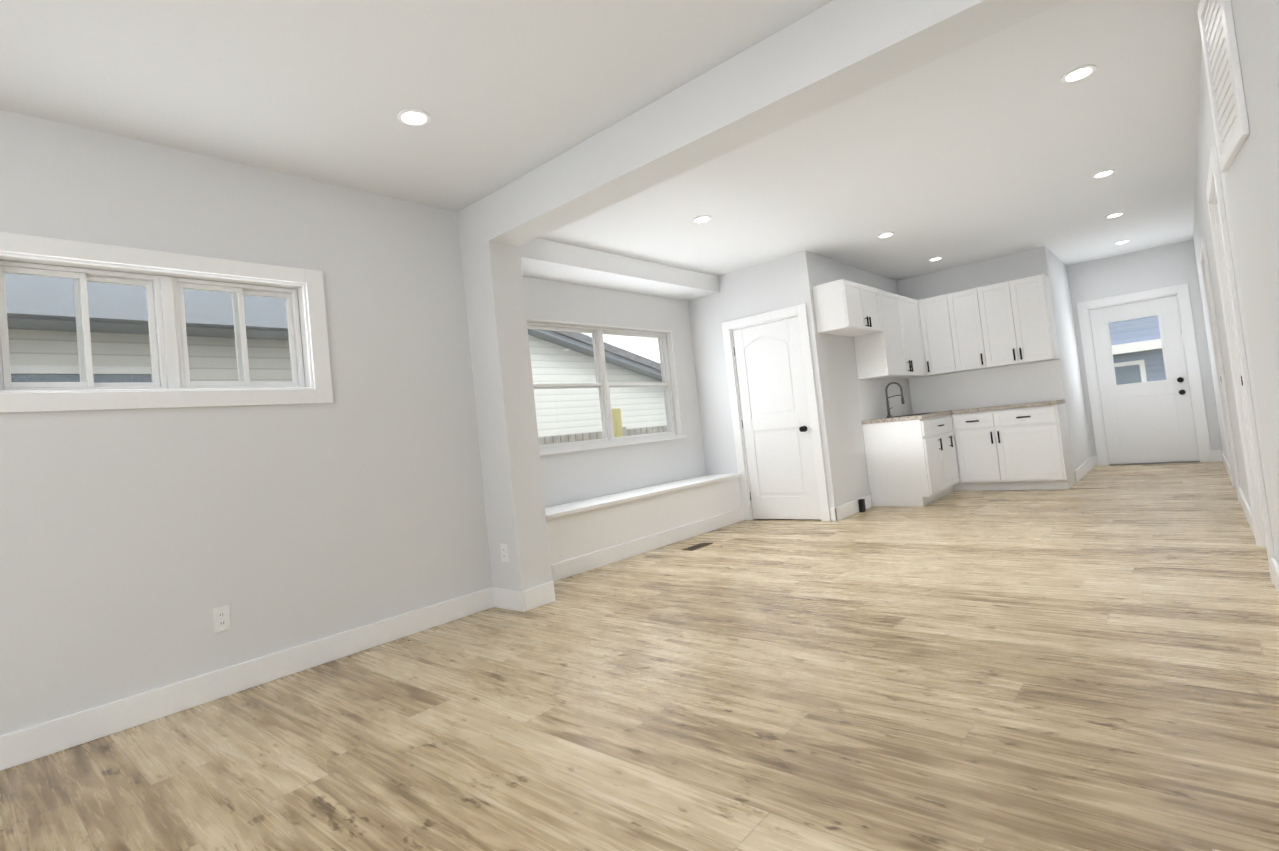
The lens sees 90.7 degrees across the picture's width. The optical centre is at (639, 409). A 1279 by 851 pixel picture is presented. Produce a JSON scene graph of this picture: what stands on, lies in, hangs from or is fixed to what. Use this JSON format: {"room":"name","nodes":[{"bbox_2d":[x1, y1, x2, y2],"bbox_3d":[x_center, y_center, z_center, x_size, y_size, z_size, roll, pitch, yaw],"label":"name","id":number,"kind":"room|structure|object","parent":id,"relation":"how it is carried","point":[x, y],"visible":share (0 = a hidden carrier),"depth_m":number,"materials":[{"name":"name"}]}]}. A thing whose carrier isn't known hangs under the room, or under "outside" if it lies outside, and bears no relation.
{"room":"empty living room","nodes":[
{"label":"empty living room","id":0,"kind":"room"},
{"bbox_2d":[0,109,718,735],"bbox_3d":[-2.213,0.068,3.334,0.560,2.640,9.430,-8,-3,41],"label":"wall","id":1,"kind":"structure","parent":0,"point":[136,545],"depth_m":3.16,"materials":[{"name":"paint"}]},
{"bbox_2d":[0,232,332,412],"bbox_3d":[-2.251,-0.367,3.033,0.171,0.740,1.400,-8,-3,41],"label":"windows","id":2,"kind":"structure","parent":1,"relation":"in","point":[168,339],"depth_m":3.02,"materials":[{"name":"plastic"}]},
{"bbox_2d":[212,605,230,632],"bbox_3d":[-1.989,0.998,3.009,0.008,0.114,0.070,-8,-3,41],"label":"outlet","id":3,"kind":"object","parent":1,"relation":"attached to","point":[221,619],"visible":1,"depth_m":3.01,"materials":[{"name":"white plastic"}]},
{"bbox_2d":[0,587,491,770],"bbox_3d":[-2.893,1.346,1.910,0.019,0.130,5.930,-8,-3,41],"label":"baseboard","id":4,"kind":"structure","parent":1,"relation":"attached to","point":[52,736],"depth_m":2.95,"materials":[{"name":"white wood"}]},
{"bbox_2d":[492,587,531,611],"bbox_3d":[-0.832,1.214,4.034,0.295,0.130,0.023,-8,-3,41],"label":"baseboard","id":5,"kind":"structure","parent":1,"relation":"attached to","point":[516,600],"depth_m":4.01,"materials":[{"name":"white wood"}]},
{"bbox_2d":[457,198,551,590],"bbox_3d":[-0.893,-0.036,4.198,0.310,2.640,0.250,-8,-3,41],"label":"pillar","id":6,"kind":"structure","parent":0,"point":[515,511],"depth_m":4.10,"materials":[{"name":"paint"}]},
{"bbox_2d":[500,544,508,561],"bbox_3d":[-0.867,0.922,4.053,0.070,0.114,0.008,-8,-3,41],"label":"outlet","id":7,"kind":"object","parent":6,"relation":"attached to","point":[504,553],"visible":1,"depth_m":4.05,"materials":[{"name":"white plastic"}]},
{"bbox_2d":[0,0,1201,280],"bbox_3d":[1.492,-1.730,3.123,8.100,0.150,14.500,-8,-3,41],"label":"ceiling","id":8,"kind":"structure","parent":0,"point":[1004,142],"depth_m":3.18,"materials":[{"name":"paint"}]},
{"bbox_2d":[397,108,430,125],"bbox_3d":[-1.073,-1.387,3.006,0.150,0.010,0.150,-8,-3,41],"label":"recessed light","id":9,"kind":"object","parent":8,"relation":"in","point":[413,117],"visible":1,"depth_m":2.99,"materials":[{"name":"white plastic"}]},
{"bbox_2d":[692,215,711,222],"bbox_3d":[0.484,-1.475,4.910,0.150,0.010,0.150,-8,-3,41],"label":"recessed light","id":10,"kind":"object","parent":8,"relation":"in","point":[702,219],"visible":0.94,"depth_m":4.89,"materials":[{"name":"white plastic"}]},
{"bbox_2d":[484,0,1068,245],"bbox_3d":[0.415,-1.408,2.961,3.650,0.279,0.250,-8,-3,42],"label":"beam","id":11,"kind":"structure","parent":8,"relation":"attached to","point":[829,55],"depth_m":2.78,"materials":[{"name":"paint"}]},
{"bbox_2d":[878,232,894,237],"bbox_3d":[2.301,-1.625,5.897,0.150,0.010,0.150,-8,-3,41],"label":"recessed light","id":12,"kind":"object","parent":8,"relation":"in","point":[886,234],"visible":1,"depth_m":5.88,"materials":[{"name":"white plastic"}]},
{"bbox_2d":[928,257,942,260],"bbox_3d":[3.321,-1.685,7.089,0.150,0.010,0.150,-8,-3,41],"label":"recessed light","id":13,"kind":"object","parent":8,"relation":"in","point":[934,258],"visible":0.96,"depth_m":7.07,"materials":[{"name":"white plastic"}]},
{"bbox_2d":[1061,65,1095,82],"bbox_3d":[2.260,-1.725,3.253,0.150,0.010,0.150,-8,-3,41],"label":"recessed light","id":14,"kind":"object","parent":8,"relation":"in","point":[1078,73],"visible":0.94,"depth_m":3.24,"materials":[{"name":"white plastic"}]},
{"bbox_2d":[1091,169,1115,177],"bbox_3d":[3.543,-1.797,4.825,0.150,0.010,0.150,-8,-3,41],"label":"recessed light","id":15,"kind":"object","parent":8,"relation":"in","point":[1103,173],"visible":0.98,"depth_m":4.81,"materials":[{"name":"white plastic"}]},
{"bbox_2d":[1105,212,1124,217],"bbox_3d":[4.541,-1.854,6.037,0.150,0.010,0.150,-8,-3,41],"label":"recessed light","id":16,"kind":"object","parent":8,"relation":"in","point":[1114,215],"visible":1,"depth_m":6.02,"materials":[{"name":"white plastic"}]},
{"bbox_2d":[1114,240,1129,244],"bbox_3d":[5.519,-1.909,7.226,0.150,0.010,0.150,-8,-3,41],"label":"recessed light","id":17,"kind":"object","parent":8,"relation":"in","point":[1121,242],"visible":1,"depth_m":7.21,"materials":[{"name":"white plastic"}]},
{"bbox_2d":[523,276,706,507],"bbox_3d":[-0.211,0.015,6.040,0.430,2.740,3.120,-8,-3,41],"label":"wall bump-out","id":18,"kind":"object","parent":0,"point":[569,477],"visible":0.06,"depth_m":6.15,"materials":[{"name":"paint"}]},
{"bbox_2d":[527,318,686,455],"bbox_3d":[-0.316,-0.222,6.065,0.171,1.166,2.140,-8,-3,41],"label":"window","id":19,"kind":"structure","parent":18,"relation":"in","point":[602,385],"depth_m":6.08,"materials":[{"name":"plastic"}]},
{"bbox_2d":[0,461,1278,850],"bbox_3d":[1.780,1.027,3.015,8.100,0.120,14.500,-8,-3,41],"label":"floor","id":20,"kind":"structure","parent":0,"point":[1090,661],"depth_m":2.31,"materials":[{"name":"brown wood"}]},
{"bbox_2d":[545,473,744,581],"bbox_3d":[0.057,1.007,5.858,0.457,0.500,2.714,-8,-3,41],"label":"bench","id":21,"kind":"object","parent":20,"relation":"on","point":[585,535],"visible":0.71,"depth_m":5.48,"materials":[{"name":"white wood"}]},
{"bbox_2d":[682,542,712,550],"bbox_3d":[0.507,1.193,5.498,0.110,0.008,0.310,-8,-3,41],"label":"floor vent","id":22,"kind":"object","parent":20,"relation":"in","point":[697,546],"visible":0.98,"depth_m":5.47,"materials":[{"name":"black metal"}]},
{"bbox_2d":[858,499,865,511],"bbox_3d":[2.278,0.985,6.468,0.043,0.130,0.070,-8,-3,41],"label":"stub","id":23,"kind":"object","parent":20,"relation":"on","point":[862,507],"visible":1,"depth_m":6.44,"materials":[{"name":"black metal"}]},
{"bbox_2d":[862,414,965,506],"bbox_3d":[3.042,0.546,6.941,0.685,0.880,1.077,-8,-3,41],"label":"base cabinet","id":24,"kind":"object","parent":20,"relation":"on","point":[919,463],"depth_m":6.60,"materials":[{"name":"white wood"}]},
{"bbox_2d":[861,410,952,424],"bbox_3d":[3.165,0.078,7.200,0.628,0.043,1.687,-8,-3,41],"label":"countertop","id":25,"kind":"structure","parent":24,"relation":"on","point":[918,416],"depth_m":6.66,"materials":[{"name":"beige stone"}]},
{"bbox_2d":[885,382,904,417],"bbox_3d":[2.913,-0.113,7.200,0.214,0.396,0.107,-8,-3,41],"label":"kitchen faucet","id":26,"kind":"object","parent":25,"relation":"on","point":[887,401],"visible":0.98,"depth_m":7.21,"materials":[{"name":"metal"}]},
{"bbox_2d":[958,410,1009,490],"bbox_3d":[3.939,0.463,7.212,0.493,0.880,0.685,-8,-3,41],"label":"base cabinet","id":27,"kind":"object","parent":20,"relation":"on","point":[983,449],"depth_m":6.98,"materials":[{"name":"white wood"}]},
{"bbox_2d":[998,403,1075,489],"bbox_3d":[4.301,0.415,6.940,0.653,0.880,0.618,-8,-3,41],"label":"base cabinet","id":28,"kind":"object","parent":20,"relation":"on","point":[1037,439],"depth_m":6.67,"materials":[{"name":"white wood"}]},
{"bbox_2d":[952,399,1064,413],"bbox_3d":[4.118,-0.025,7.064,0.997,0.039,0.637,-8,-3,41],"label":"countertop","id":29,"kind":"structure","parent":28,"relation":"on","point":[1045,403],"depth_m":6.83,"materials":[{"name":"beige stone"}]},
{"bbox_2d":[688,255,799,474],"bbox_3d":[1.196,-0.156,6.692,1.320,2.640,0.120,-8,-3,41],"label":"wall","id":30,"kind":"structure","parent":0,"point":[783,282],"depth_m":6.85,"materials":[{"name":"paint"}]},
{"bbox_2d":[722,303,830,520],"bbox_3d":[1.407,0.071,6.507,0.980,2.130,0.140,-8,-3,41],"label":"door frame","id":31,"kind":"structure","parent":30,"relation":"attached to","point":[731,326],"depth_m":6.43,"materials":[{"name":"white wood"}]},
{"bbox_2d":[733,317,820,518],"bbox_3d":[1.374,0.120,6.469,0.778,2.012,0.099,-8,-3,41],"label":"closet door","id":32,"kind":"structure","parent":30,"relation":"in","point":[776,425],"depth_m":6.47,"materials":[{"name":"white wood"}]},
{"bbox_2d":[792,251,912,516],"bbox_3d":[2.548,-0.280,7.136,0.130,2.640,2.570,-8,-3,41],"label":"wall","id":33,"kind":"structure","parent":0,"point":[833,356],"depth_m":6.39,"materials":[{"name":"paint"}]},
{"bbox_2d":[812,279,883,337],"bbox_3d":[2.124,-1.008,6.414,0.323,0.460,0.880,-8,-3,41],"label":"upper cabinet","id":34,"kind":"object","parent":33,"relation":"attached to","point":[842,307],"depth_m":6.15,"materials":[{"name":"white wood"}]},
{"bbox_2d":[832,495,871,520],"bbox_3d":[2.172,0.993,6.391,0.015,0.130,0.885,-8,-3,41],"label":"baseboard","id":35,"kind":"structure","parent":33,"relation":"attached to","point":[841,512],"depth_m":6.27,"materials":[{"name":"white wood"}]},
{"bbox_2d":[853,290,907,378],"bbox_3d":[2.672,-0.811,7.011,0.323,0.920,0.722,-8,-3,41],"label":"upper cabinet","id":36,"kind":"object","parent":33,"relation":"attached to","point":[878,356],"depth_m":6.79,"materials":[{"name":"white wood"}]},
{"bbox_2d":[856,379,904,420],"bbox_3d":[2.807,-0.124,7.305,0.002,0.448,1.372,-8,-3,41],"label":"tile backsplash","id":37,"kind":"structure","parent":33,"relation":"attached to","point":[871,392],"depth_m":7.20,"materials":[{"name":"white tile"}]},
{"bbox_2d":[888,295,931,378],"bbox_3d":[3.092,-0.837,7.452,0.379,0.920,0.723,-8,-3,41],"label":"upper cabinet","id":38,"kind":"object","parent":33,"relation":"attached to","point":[911,310],"depth_m":7.44,"materials":[{"name":"white wood"}]},
{"bbox_2d":[897,246,1076,480],"bbox_3d":[3.541,-0.348,8.053,3.090,2.640,0.120,-8,-3,41],"label":"wall","id":39,"kind":"structure","parent":0,"point":[1030,263],"depth_m":7.40,"materials":[{"name":"paint"}]},
{"bbox_2d":[924,293,963,373],"bbox_3d":[3.643,-0.889,7.612,0.398,0.920,0.364,-8,-3,41],"label":"upper cabinet","id":40,"kind":"object","parent":39,"relation":"attached to","point":[939,311],"depth_m":7.48,"materials":[{"name":"white wood"}]},
{"bbox_2d":[952,287,995,371],"bbox_3d":[3.884,-0.921,7.429,0.437,0.920,0.323,-8,-3,41],"label":"upper cabinet","id":41,"kind":"object","parent":39,"relation":"attached to","point":[971,312],"depth_m":7.26,"materials":[{"name":"white wood"}]},
{"bbox_2d":[909,359,1064,413],"bbox_3d":[4.066,-0.247,7.522,1.626,0.448,0.002,-8,-3,41],"label":"tile backsplash","id":42,"kind":"structure","parent":39,"relation":"attached to","point":[1023,383],"depth_m":7.46,"materials":[{"name":"white tile"}]},
{"bbox_2d":[984,274,1058,366],"bbox_3d":[4.230,-0.969,7.126,0.716,0.920,0.323,-8,-3,41],"label":"upper cabinet","id":43,"kind":"object","parent":39,"relation":"attached to","point":[1007,323],"depth_m":6.95,"materials":[{"name":"white wood"}]},
{"bbox_2d":[1049,251,1091,467],"bbox_3d":[5.209,-0.535,7.723,0.120,2.640,1.580,-8,-3,41],"label":"wall","id":44,"kind":"structure","parent":0,"point":[1061,289],"depth_m":7.69,"materials":[{"name":"paint"}]},
{"bbox_2d":[1074,456,1095,482],"bbox_3d":[5.353,0.708,7.583,0.020,0.130,1.700,-8,-3,41],"label":"baseboard","id":45,"kind":"structure","parent":44,"relation":"attached to","point":[1081,471],"depth_m":7.52,"materials":[{"name":"white wood"}]},
{"bbox_2d":[1067,240,1222,465],"bbox_3d":[6.418,-0.606,7.850,1.780,2.740,0.200,-8,-3,41],"label":"wall","id":46,"kind":"structure","parent":0,"point":[1158,267],"depth_m":7.79,"materials":[{"name":"paint"}]},
{"bbox_2d":[1089,295,1198,463],"bbox_3d":[6.275,-0.336,7.891,0.871,2.009,0.098,-8,-3,41],"label":"back door","id":47,"kind":"structure","parent":46,"relation":"in","point":[1148,422],"depth_m":7.86,"materials":[{"name":"white wood"}]},
{"bbox_2d":[1077,283,1212,465],"bbox_3d":[6.311,-0.390,7.941,1.105,2.140,0.220,-8,-3,41],"label":"door frame","id":48,"kind":"structure","parent":46,"relation":"attached to","point":[1180,292],"depth_m":7.76,"materials":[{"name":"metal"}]},
{"bbox_2d":[1193,48,1278,565],"bbox_3d":[4.598,-0.584,4.847,0.220,2.640,6.720,-8,-3,41],"label":"wall","id":49,"kind":"structure","parent":0,"point":[1206,142],"depth_m":4.31,"materials":[{"name":"paint"}]},
{"bbox_2d":[1216,450,1231,482],"bbox_3d":[6.098,0.590,6.576,0.040,0.130,2.235,-8,-3,41],"label":"baseboard","id":50,"kind":"structure","parent":49,"relation":"attached to","point":[1220,456],"depth_m":7.04,"materials":[{"name":"white wood"}]},
{"bbox_2d":[1200,147,1274,584],"bbox_3d":[4.135,-0.298,4.363,0.140,2.130,3.590,-8,-3,41],"label":"door frame","id":51,"kind":"structure","parent":49,"relation":"attached to","point":[1239,368],"depth_m":3.70,"materials":[{"name":"white wood"}]},
{"bbox_2d":[1238,487,1254,536],"bbox_3d":[4.196,0.702,4.361,0.015,0.130,1.590,-8,-3,41],"label":"baseboard","id":52,"kind":"structure","parent":49,"relation":"attached to","point":[1246,508],"depth_m":4.33,"materials":[{"name":"white wood"}]},
{"bbox_2d":[1224,0,1278,552],"bbox_3d":[0.236,-0.339,-0.531,0.105,2.640,7.260,-8,-3,36],"label":"wall","id":53,"kind":"structure","parent":0,"point":[1251,173],"depth_m":2.06,"materials":[{"name":"paint"}]},
{"bbox_2d":[1197,0,1249,172],"bbox_3d":[2.066,-1.216,2.244,0.020,0.640,0.450,-8,-3,36],"label":"air vent","id":54,"kind":"object","parent":53,"relation":"in","point":[1224,77],"visible":1,"depth_m":2.23,"materials":[{"name":"white metal"}]},
{"bbox_2d":[1271,558,1278,593],"bbox_3d":[2.735,0.789,2.675,0.015,0.130,0.855,-8,-3,41],"label":"baseboard","id":55,"kind":"structure","parent":53,"relation":"attached to","point":[1275,568],"depth_m":2.89,"materials":[{"name":"white wood"}]},
{"label":"outside","id":56,"kind":"structure","parent":0,"visible":0},
{"bbox_3d":[6.397,1.544,6.920,80.000,0.300,80.000,-8,-3,41],"label":"ground","id":57,"kind":"structure","parent":56,"visible":0},
{"bbox_2d":[4,273,291,382],"bbox_3d":[-8.405,0.274,6.340,7.050,5.250,12.050,-8,-3,41],"label":"window glass","id":58,"kind":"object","parent":57,"relation":"on","point":[23,362],"depth_m":5.83,"materials":[{"name":"beige"}]},
{"bbox_2d":[528,329,666,437],"bbox_3d":[-2.159,0.335,16.458,7.350,4.620,11.300,-8,-3,41],"label":"house","id":59,"kind":"structure","parent":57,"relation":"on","point":[618,368],"depth_m":12.62,"materials":[{"name":"white"}]},
{"bbox_2d":[539,408,667,447],"bbox_3d":[1.301,0.992,10.977,0.430,2.170,12.500,-8,-3,41],"label":"fence","id":60,"kind":"object","parent":57,"relation":"on","point":[615,418],"depth_m":8.95,"materials":[{"name":"brown wood"}]},
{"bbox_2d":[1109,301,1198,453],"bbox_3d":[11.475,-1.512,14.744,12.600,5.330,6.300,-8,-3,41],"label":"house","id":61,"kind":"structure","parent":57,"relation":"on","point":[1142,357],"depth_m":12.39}
]}

